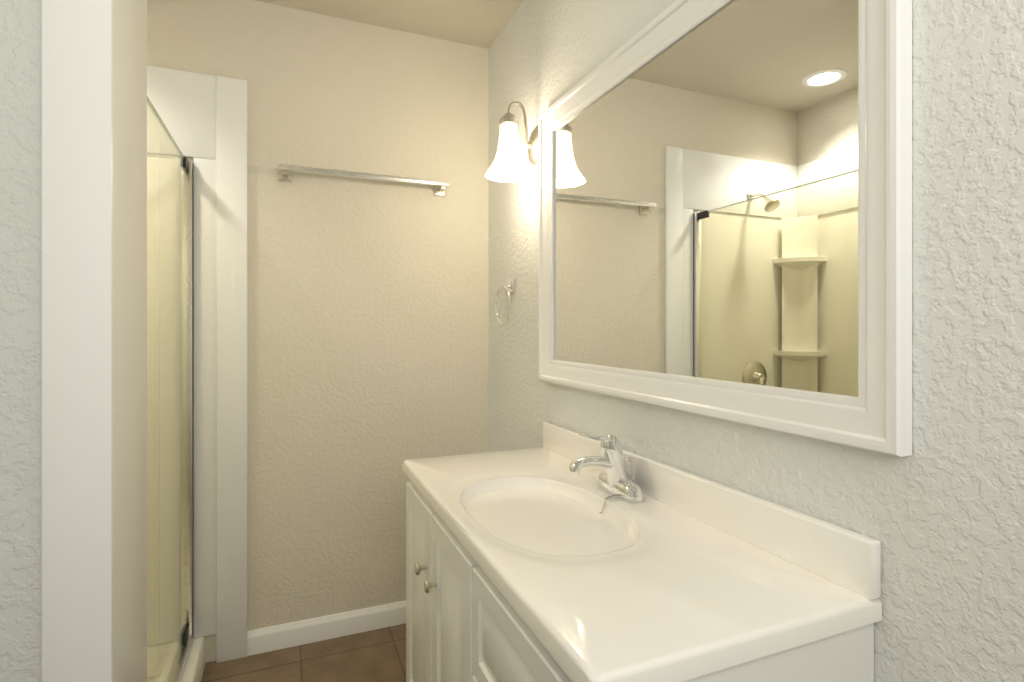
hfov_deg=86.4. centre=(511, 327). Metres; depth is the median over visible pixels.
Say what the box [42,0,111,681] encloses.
door frame
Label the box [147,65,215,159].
trim band
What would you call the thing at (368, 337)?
wall
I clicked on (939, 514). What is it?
wall
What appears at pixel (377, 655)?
floor
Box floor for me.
[201,623,405,681]
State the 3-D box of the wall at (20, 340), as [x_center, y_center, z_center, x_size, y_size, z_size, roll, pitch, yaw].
[-1.063,-0.003,0.842,0.765,2.405,0.219,0,0,-22]
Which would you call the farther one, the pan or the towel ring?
the towel ring
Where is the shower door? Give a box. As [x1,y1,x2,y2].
[147,96,192,681]
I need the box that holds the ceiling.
[254,0,522,48]
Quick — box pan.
[147,636,205,681]
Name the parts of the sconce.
lamp shade, arm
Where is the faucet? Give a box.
[569,433,642,512]
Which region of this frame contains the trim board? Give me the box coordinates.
[216,76,247,662]
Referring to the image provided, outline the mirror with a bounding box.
[538,0,911,456]
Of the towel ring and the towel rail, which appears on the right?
the towel ring
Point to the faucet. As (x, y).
(614, 478)
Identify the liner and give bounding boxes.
[193,157,215,637]
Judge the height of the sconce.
0.260 m
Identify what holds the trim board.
attached to the wall at (368, 337)
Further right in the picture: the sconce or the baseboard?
the sconce
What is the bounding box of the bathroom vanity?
[402,421,881,681]
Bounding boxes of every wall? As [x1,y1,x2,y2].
[0,0,41,681]
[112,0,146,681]
[147,0,488,662]
[489,0,1023,681]
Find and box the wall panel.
[147,153,180,645]
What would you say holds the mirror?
attached to the wall at (939, 514)
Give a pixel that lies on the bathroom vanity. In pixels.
(530, 565)
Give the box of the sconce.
[485,101,537,182]
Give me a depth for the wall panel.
1.56 m
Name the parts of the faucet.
spout, handle, rod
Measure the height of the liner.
2.000 m
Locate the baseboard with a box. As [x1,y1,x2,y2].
[247,601,405,655]
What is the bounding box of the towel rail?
[278,164,448,195]
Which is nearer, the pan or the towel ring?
the pan
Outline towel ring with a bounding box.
[495,279,514,323]
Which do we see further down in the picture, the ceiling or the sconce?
the sconce
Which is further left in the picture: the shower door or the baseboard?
the shower door

